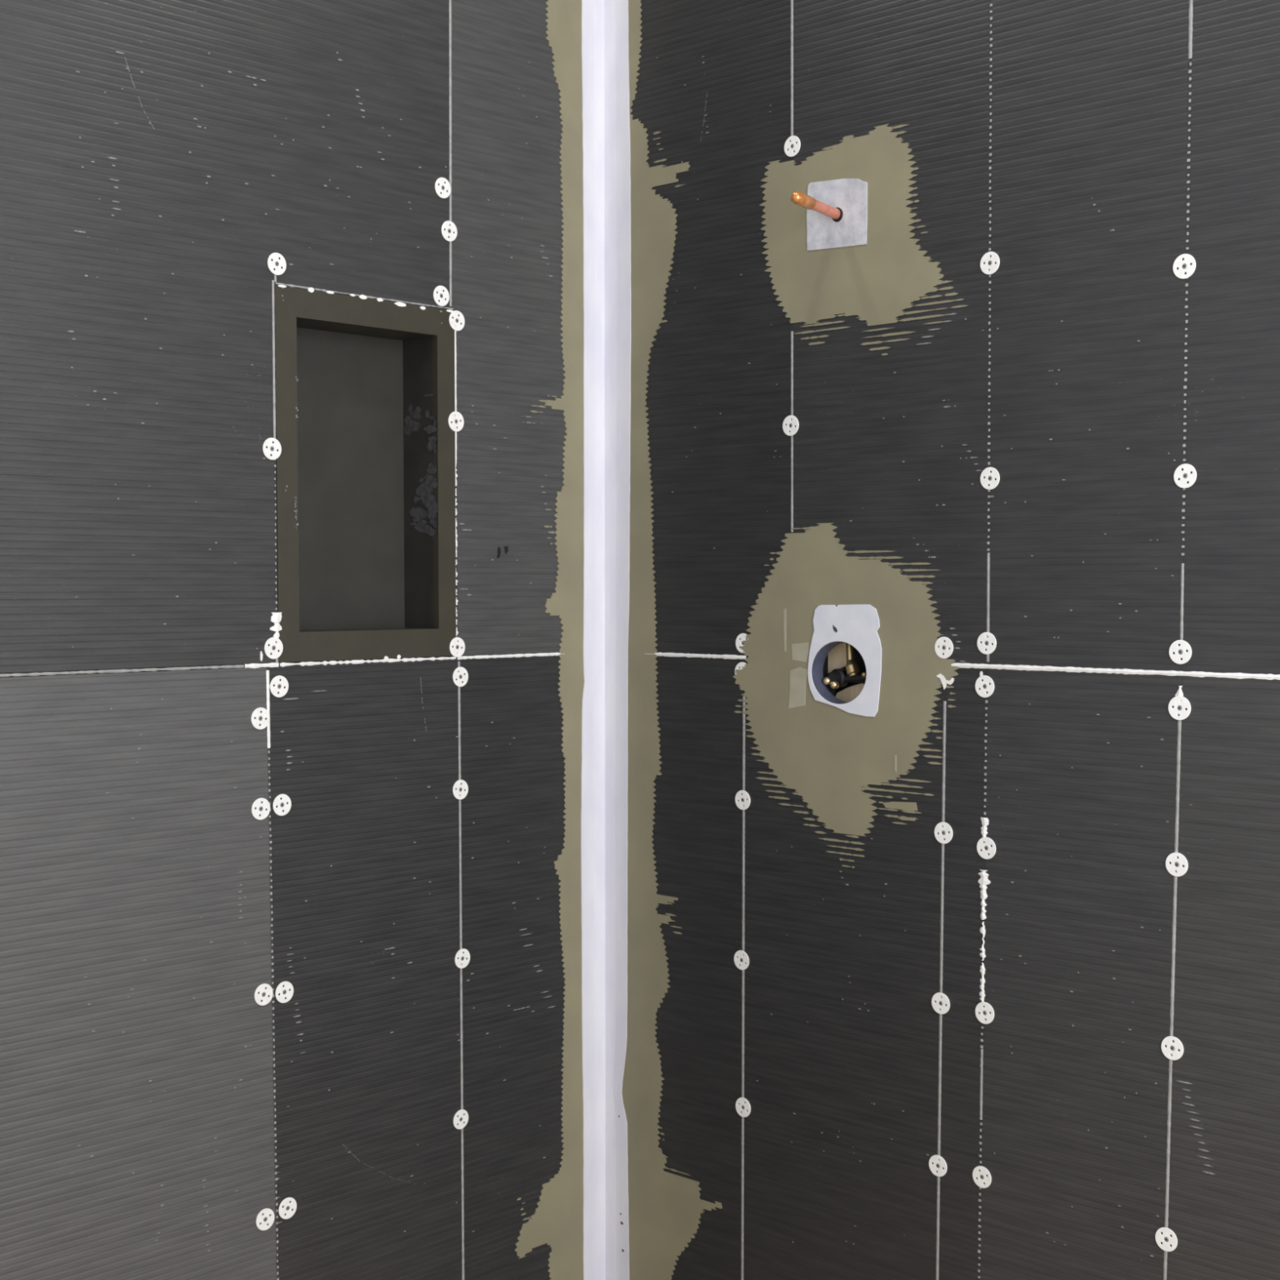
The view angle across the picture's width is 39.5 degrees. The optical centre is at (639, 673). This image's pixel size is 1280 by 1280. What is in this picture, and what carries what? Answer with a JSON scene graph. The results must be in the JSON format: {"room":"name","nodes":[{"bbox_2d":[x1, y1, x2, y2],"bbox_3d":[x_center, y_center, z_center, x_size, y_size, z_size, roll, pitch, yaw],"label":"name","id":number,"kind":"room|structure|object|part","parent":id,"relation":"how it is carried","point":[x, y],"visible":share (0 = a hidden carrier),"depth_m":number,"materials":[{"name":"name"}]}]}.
{"room":"unfinished shower","nodes":[
{"label":"unfinished shower","id":0,"kind":"room"},
{"bbox_2d":[0,0,566,1279],"bbox_3d":[-0.639,-0.158,2.674,0.112,2.951,1.550,3,4,44],"label":"wall","id":1,"kind":"structure","parent":0,"point":[156,156],"depth_m":2.66,"materials":[{"name":"black plastic"}]},
{"bbox_2d":[250,707,270,729],"bbox_3d":[-0.570,0.067,2.677,0.002,0.033,0.033,3,4,44],"label":"washer","id":2,"kind":"object","parent":1,"relation":"attached to","point":[260,717],"visible":1,"depth_m":2.68,"materials":[{"name":"white plastic"}]},
{"bbox_2d":[251,797,270,819],"bbox_3d":[-0.571,0.204,2.683,0.002,0.033,0.033,3,4,44],"label":"washer","id":3,"kind":"object","parent":1,"relation":"attached to","point":[260,807],"visible":1,"depth_m":2.68,"materials":[{"name":"white plastic"}]},
{"bbox_2d":[253,983,272,1005],"bbox_3d":[-0.570,0.486,2.698,0.002,0.033,0.033,3,4,44],"label":"washer","id":4,"kind":"object","parent":1,"relation":"attached to","point":[264,993],"visible":1,"depth_m":2.70,"materials":[{"name":"white plastic"}]},
{"bbox_2d":[255,1208,274,1230],"bbox_3d":[-0.571,0.831,2.715,0.002,0.033,0.033,3,4,43],"label":"washer","id":5,"kind":"object","parent":1,"relation":"attached to","point":[265,1219],"visible":1,"depth_m":2.71,"materials":[{"name":"white plastic"}]},
{"bbox_2d":[262,437,281,459],"bbox_3d":[-0.552,-0.338,2.676,0.002,0.033,0.033,3,4,44],"label":"washer","id":6,"kind":"object","parent":1,"relation":"attached to","point":[272,447],"visible":1,"depth_m":2.67,"materials":[{"name":"white plastic"}]},
{"bbox_2d":[264,636,283,658],"bbox_3d":[-0.553,-0.039,2.690,0.002,0.033,0.033,3,4,44],"label":"washer","id":7,"kind":"object","parent":1,"relation":"attached to","point":[273,646],"visible":1,"depth_m":2.69,"materials":[{"name":"white plastic"}]},
{"bbox_2d":[267,252,286,275],"bbox_3d":[-0.544,-0.614,2.670,0.002,0.033,0.033,3,4,43],"label":"washer","id":8,"kind":"object","parent":1,"relation":"attached to","point":[276,264],"visible":1,"depth_m":2.67,"materials":[{"name":"white plastic"}]},
{"bbox_2d":[270,675,288,697],"bbox_3d":[-0.546,0.019,2.700,0.002,0.033,0.033,3,4,44],"label":"washer","id":9,"kind":"object","parent":1,"relation":"attached to","point":[279,686],"visible":1,"depth_m":2.70,"materials":[{"name":"white plastic"}]},
{"bbox_2d":[272,794,291,815],"bbox_3d":[-0.544,0.200,2.711,0.002,0.033,0.033,3,4,44],"label":"washer","id":10,"kind":"object","parent":1,"relation":"attached to","point":[282,804],"visible":1,"depth_m":2.71,"materials":[{"name":"white plastic"}]},
{"bbox_2d":[275,981,293,1003],"bbox_3d":[-0.544,0.487,2.726,0.002,0.033,0.033,3,4,44],"label":"washer","id":11,"kind":"object","parent":1,"relation":"attached to","point":[284,992],"visible":1,"depth_m":2.73,"materials":[{"name":"white plastic"}]},
{"bbox_2d":[278,1197,297,1218],"bbox_3d":[-0.542,0.823,2.744,0.002,0.033,0.033,3,4,44],"label":"washer","id":12,"kind":"object","parent":1,"relation":"attached to","point":[287,1206],"visible":1,"depth_m":2.74,"materials":[{"name":"white plastic"}]},
{"bbox_2d":[274,284,456,662],"bbox_3d":[-0.458,-0.308,2.841,0.100,0.567,0.350,3,4,44],"label":"shower niche","id":13,"kind":"object","parent":1,"relation":"in","point":[365,388],"visible":0.98,"depth_m":2.89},
{"bbox_3d":[-0.491,-0.310,2.874,0.006,0.489,0.287,3,4,44],"label":"panel","id":14,"kind":"part","parent":13,"relation":"part of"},
{"bbox_3d":[-0.461,-0.067,2.857,0.077,0.006,0.287,3,4,44],"label":"panel","id":15,"kind":"part","parent":13,"relation":"part of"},
{"bbox_3d":[-0.461,-0.550,2.833,0.077,0.006,0.287,3,4,44],"label":"panel","id":16,"kind":"part","parent":13,"relation":"part of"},
{"bbox_3d":[-0.364,-0.314,2.946,0.077,0.477,0.006,3,4,44],"label":"panel","id":17,"kind":"part","parent":13,"relation":"part of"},
{"bbox_2d":[433,285,448,306],"bbox_3d":[-0.323,-0.615,2.901,0.002,0.033,0.033,3,4,44],"label":"washer","id":18,"kind":"object","parent":1,"relation":"attached to","point":[440,295],"visible":1,"depth_m":2.90,"materials":[{"name":"white plastic"}]},
{"bbox_2d":[435,177,450,198],"bbox_3d":[-0.320,-0.789,2.895,0.002,0.033,0.033,3,4,44],"label":"washer","id":19,"kind":"object","parent":1,"relation":"attached to","point":[439,188],"visible":1,"depth_m":2.89,"materials":[{"name":"white plastic"}]},
{"bbox_2d":[441,220,457,241],"bbox_3d":[-0.311,-0.722,2.908,0.002,0.033,0.033,3,4,44],"label":"washer","id":20,"kind":"object","parent":1,"relation":"attached to","point":[446,232],"visible":1,"depth_m":2.91,"materials":[{"name":"white plastic"}]},
{"bbox_2d":[448,411,463,431],"bbox_3d":[-0.303,-0.415,2.932,0.002,0.033,0.033,3,4,43],"label":"washer","id":21,"kind":"object","parent":1,"relation":"attached to","point":[455,420],"visible":1,"depth_m":2.93,"materials":[{"name":"white plastic"}]},
{"bbox_2d":[448,310,464,330],"bbox_3d":[-0.301,-0.579,2.926,0.002,0.033,0.033,3,4,44],"label":"washer","id":22,"kind":"object","parent":1,"relation":"attached to","point":[456,320],"visible":1,"depth_m":2.92,"materials":[{"name":"white plastic"}]},
{"bbox_2d":[449,637,465,657],"bbox_3d":[-0.302,-0.044,2.951,0.002,0.033,0.033,3,4,43],"label":"washer","id":23,"kind":"object","parent":1,"relation":"attached to","point":[457,646],"visible":1,"depth_m":2.95,"materials":[{"name":"white plastic"}]},
{"bbox_2d":[452,666,468,686],"bbox_3d":[-0.298,0.005,2.958,0.002,0.033,0.033,3,4,43],"label":"washer","id":24,"kind":"object","parent":1,"relation":"attached to","point":[460,676],"visible":1,"depth_m":2.96,"materials":[{"name":"white plastic"}]},
{"bbox_2d":[452,779,468,799],"bbox_3d":[-0.299,0.193,2.966,0.002,0.033,0.033,3,4,44],"label":"washer","id":25,"kind":"object","parent":1,"relation":"attached to","point":[460,788],"visible":1,"depth_m":2.97,"materials":[{"name":"white plastic"}]},
{"bbox_2d":[453,1109,468,1128],"bbox_3d":[-0.301,0.748,2.992,0.002,0.033,0.033,3,4,44],"label":"washer","id":26,"kind":"object","parent":1,"relation":"attached to","point":[461,1117],"visible":1,"depth_m":2.99,"materials":[{"name":"white plastic"}]},
{"bbox_2d":[454,948,470,968],"bbox_3d":[-0.297,0.477,2.982,0.002,0.033,0.033,3,4,44],"label":"washer","id":27,"kind":"object","parent":1,"relation":"attached to","point":[462,957],"visible":1,"depth_m":2.98,"materials":[{"name":"white plastic"}]},
{"bbox_2d":[514,0,584,1279],"bbox_3d":[-0.140,-0.180,3.115,0.002,2.950,0.223,3,4,44],"label":"thinset mortar","id":28,"kind":"object","parent":1,"relation":"attached to","point":[557,1221],"visible":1,"depth_m":3.14,"materials":[{"name":"beige concrete"}]},
{"bbox_2d":[630,0,1279,1279],"bbox_3d":[0.493,-0.161,2.735,1.660,2.950,0.112,3,4,44],"label":"wall","id":29,"kind":"structure","parent":0,"point":[1089,146],"depth_m":2.63,"materials":[{"name":"black plastic"}]},
{"bbox_2d":[581,0,631,1279],"bbox_3d":[-0.060,-0.182,3.148,0.066,2.950,0.061,3,4,44],"label":"tape","id":30,"kind":"object","parent":29,"relation":"attached to","point":[606,207],"visible":1,"depth_m":3.18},
{"bbox_2d":[622,0,722,1279],"bbox_3d":[0.039,-0.179,3.097,0.283,2.950,0.002,3,4,44],"label":"thinset mortar","id":31,"kind":"object","parent":29,"relation":"attached to","point":[665,1208],"visible":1,"depth_m":3.14,"materials":[{"name":"beige concrete"}]},
{"bbox_2d":[734,662,746,674],"bbox_3d":[0.171,-0.003,2.979,0.033,0.033,0.002,3,4,44],"label":"washer","id":32,"kind":"object","parent":29,"relation":"attached to","point":[740,664],"visible":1,"depth_m":2.98,"materials":[{"name":"white plastic"}]},
{"bbox_2d":[733,950,749,969],"bbox_3d":[0.171,0.482,3.001,0.033,0.033,0.002,3,4,44],"label":"washer","id":33,"kind":"object","parent":29,"relation":"attached to","point":[741,959],"visible":1,"depth_m":3.00,"materials":[{"name":"white plastic"}]},
{"bbox_2d":[735,633,748,653],"bbox_3d":[0.172,-0.051,2.975,0.033,0.033,0.002,3,4,44],"label":"washer","id":34,"kind":"object","parent":29,"relation":"attached to","point":[743,637],"visible":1,"depth_m":2.98,"materials":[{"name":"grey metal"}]},
{"bbox_2d":[734,790,750,809],"bbox_3d":[0.172,0.212,2.987,0.033,0.033,0.002,3,4,44],"label":"washer","id":35,"kind":"object","parent":29,"relation":"attached to","point":[745,795],"visible":1,"depth_m":2.98,"materials":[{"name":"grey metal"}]},
{"bbox_2d":[735,1097,751,1117],"bbox_3d":[0.174,0.733,3.010,0.033,0.033,0.002,3,4,44],"label":"washer","id":36,"kind":"object","parent":29,"relation":"attached to","point":[742,1107],"visible":1,"depth_m":3.01,"materials":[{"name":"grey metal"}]},
{"bbox_2d":[782,415,799,435],"bbox_3d":[0.244,-0.402,2.887,0.033,0.033,0.002,3,4,44],"label":"washer","id":37,"kind":"object","parent":29,"relation":"attached to","point":[791,424],"visible":1,"depth_m":2.89,"materials":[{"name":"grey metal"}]},
{"bbox_2d":[784,135,800,156],"bbox_3d":[0.245,-0.847,2.864,0.033,0.033,0.002,3,4,43],"label":"washer","id":38,"kind":"object","parent":29,"relation":"attached to","point":[792,146],"visible":1,"depth_m":2.86,"materials":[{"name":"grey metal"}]},
{"bbox_2d":[791,191,843,222],"bbox_3d":[0.272,-0.724,2.763,0.024,0.031,0.118,3,4,44],"label":"copper pipe","id":39,"kind":"object","parent":29,"relation":"attached to","point":[803,200],"visible":1,"depth_m":2.75,"materials":[{"name":"orange metal"}]},
{"bbox_2d":[806,178,867,250],"bbox_3d":[0.310,-0.725,2.807,0.119,0.112,0.001,3,4,44],"label":"fleece square","id":40,"kind":"object","parent":29,"relation":"attached to","point":[850,195],"visible":0.98,"depth_m":2.80,"materials":[{"name":"white fabric"}]},
{"bbox_2d":[807,604,881,716],"bbox_3d":[0.324,-0.022,2.828,0.146,0.176,0.002,3,4,44],"label":"pipe seal","id":41,"kind":"object","parent":29,"relation":"attached to","point":[857,625],"visible":1,"depth_m":2.81,"materials":[{"name":"white plastic"}]},
{"bbox_2d":[733,522,959,867],"bbox_3d":[0.319,0.034,2.838,0.451,0.548,0.003,3,4,44],"label":"thinset mortar","id":42,"kind":"object","parent":29,"relation":"attached to","point":[829,754],"visible":1,"depth_m":2.84,"materials":[{"name":"beige concrete"}]},
{"bbox_2d":[827,642,865,702],"bbox_3d":[0.338,0.002,2.896,0.108,0.113,0.007,3,4,44],"label":"wood blocking","id":43,"kind":"object","parent":29,"relation":"attached to","point":[837,656],"visible":0.39,"depth_m":2.90,"materials":[{"name":"brown wood"}]},
{"bbox_2d":[811,641,866,703],"bbox_3d":[0.343,-0.003,2.859,0.118,0.112,0.069,3,4,44],"label":"shower valve","id":44,"kind":"object","parent":43,"relation":"attached to","point":[854,673],"visible":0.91,"depth_m":2.87,"materials":[{"name":"metal"}]},
{"bbox_2d":[759,124,967,355],"bbox_3d":[0.342,-0.669,2.781,0.406,0.352,0.002,3,4,44],"label":"brushed waterproofing","id":45,"kind":"object","parent":29,"relation":"attached to","point":[874,281],"visible":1,"depth_m":2.78,"materials":[{"name":"beige paint"}]},
{"bbox_2d":[928,1155,946,1176],"bbox_3d":[0.458,0.756,2.739,0.033,0.033,0.002,3,4,44],"label":"washer","id":46,"kind":"object","parent":29,"relation":"attached to","point":[938,1166],"visible":1,"depth_m":2.74,"materials":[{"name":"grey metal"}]},
{"bbox_2d":[931,992,950,1013],"bbox_3d":[0.460,0.504,2.725,0.033,0.033,0.002,3,4,44],"label":"washer","id":47,"kind":"object","parent":29,"relation":"attached to","point":[940,1002],"visible":1,"depth_m":2.72,"materials":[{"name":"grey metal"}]},
{"bbox_2d":[934,822,952,844],"bbox_3d":[0.462,0.242,2.710,0.033,0.033,0.002,3,4,44],"label":"washer","id":48,"kind":"object","parent":29,"relation":"attached to","point":[943,832],"visible":1,"depth_m":2.71,"materials":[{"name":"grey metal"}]},
{"bbox_2d":[934,636,953,658],"bbox_3d":[0.460,-0.039,2.697,0.033,0.033,0.002,3,4,44],"label":"washer","id":49,"kind":"object","parent":29,"relation":"attached to","point":[944,646],"visible":1,"depth_m":2.70,"materials":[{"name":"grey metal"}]},
{"bbox_2d":[972,1165,991,1187],"bbox_3d":[0.515,0.758,2.684,0.033,0.033,0.002,3,4,44],"label":"washer","id":50,"kind":"object","parent":29,"relation":"attached to","point":[981,1175],"visible":1,"depth_m":2.68,"materials":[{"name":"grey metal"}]},
{"bbox_2d":[974,675,994,697],"bbox_3d":[0.513,0.019,2.650,0.033,0.033,0.002,3,4,44],"label":"washer","id":51,"kind":"object","parent":29,"relation":"attached to","point":[984,686],"visible":1,"depth_m":2.65,"materials":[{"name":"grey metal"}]},
{"bbox_2d":[975,1001,994,1023],"bbox_3d":[0.516,0.508,2.670,0.033,0.033,0.002,3,4,44],"label":"washer","id":52,"kind":"object","parent":29,"relation":"attached to","point":[984,1011],"visible":1,"depth_m":2.67,"materials":[{"name":"white plastic"}]},
{"bbox_2d":[976,836,995,859],"bbox_3d":[0.516,0.260,2.658,0.033,0.033,0.002,3,4,44],"label":"washer","id":53,"kind":"object","parent":29,"relation":"attached to","point":[986,847],"visible":1,"depth_m":2.66,"materials":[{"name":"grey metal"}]},
{"bbox_2d":[977,631,996,654],"bbox_3d":[0.514,-0.045,2.645,0.033,0.033,0.002,3,4,44],"label":"washer","id":54,"kind":"object","parent":29,"relation":"attached to","point":[987,645],"visible":1,"depth_m":2.64,"materials":[{"name":"white plastic"}]},
{"bbox_2d":[980,251,999,274],"bbox_3d":[0.514,-0.603,2.617,0.033,0.033,0.002,3,4,44],"label":"washer","id":55,"kind":"object","parent":29,"relation":"attached to","point":[989,261],"visible":1,"depth_m":2.62,"materials":[{"name":"white plastic"}]},
{"bbox_2d":[980,466,999,489],"bbox_3d":[0.516,-0.288,2.631,0.033,0.033,0.002,3,4,44],"label":"washer","id":56,"kind":"object","parent":29,"relation":"attached to","point":[990,477],"visible":1,"depth_m":2.63,"materials":[{"name":"white plastic"}]},
{"bbox_2d":[1155,1226,1177,1251],"bbox_3d":[0.732,0.786,2.477,0.033,0.033,0.002,3,4,44],"label":"washer","id":57,"kind":"object","parent":29,"relation":"attached to","point":[1166,1240],"visible":1,"depth_m":2.48,"materials":[{"name":"white plastic"}]},
{"bbox_2d":[1160,1035,1183,1060],"bbox_3d":[0.735,0.517,2.461,0.033,0.033,0.002,3,4,44],"label":"washer","id":58,"kind":"object","parent":29,"relation":"attached to","point":[1171,1047],"visible":1,"depth_m":2.46,"materials":[{"name":"white plastic"}]},
{"bbox_2d":[1165,852,1188,876],"bbox_3d":[0.737,0.262,2.446,0.033,0.033,0.002,3,4,44],"label":"washer","id":59,"kind":"object","parent":29,"relation":"attached to","point":[1176,864],"visible":1,"depth_m":2.44,"materials":[{"name":"white plastic"}]},
{"bbox_2d":[1168,696,1191,719],"bbox_3d":[0.737,0.047,2.435,0.033,0.033,0.002,3,4,44],"label":"washer","id":60,"kind":"object","parent":29,"relation":"attached to","point":[1179,708],"visible":1,"depth_m":2.43,"materials":[{"name":"white plastic"}]},
{"bbox_2d":[1168,640,1191,664],"bbox_3d":[0.737,-0.029,2.431,0.033,0.033,0.002,3,4,44],"label":"washer","id":61,"kind":"object","parent":29,"relation":"attached to","point":[1180,651],"visible":1,"depth_m":2.43,"materials":[{"name":"white plastic"}]},
{"bbox_2d":[1173,253,1195,279],"bbox_3d":[0.735,-0.550,2.407,0.033,0.033,0.002,3,4,44],"label":"washer","id":62,"kind":"object","parent":29,"relation":"attached to","point":[1184,266],"visible":1,"depth_m":2.41,"materials":[{"name":"white plastic"}]},
{"bbox_2d":[1173,463,1196,488],"bbox_3d":[0.739,-0.268,2.417,0.033,0.033,0.002,3,4,43],"label":"washer","id":63,"kind":"object","parent":29,"relation":"attached to","point":[1184,475],"visible":1,"depth_m":2.42,"materials":[{"name":"white plastic"}]}
]}

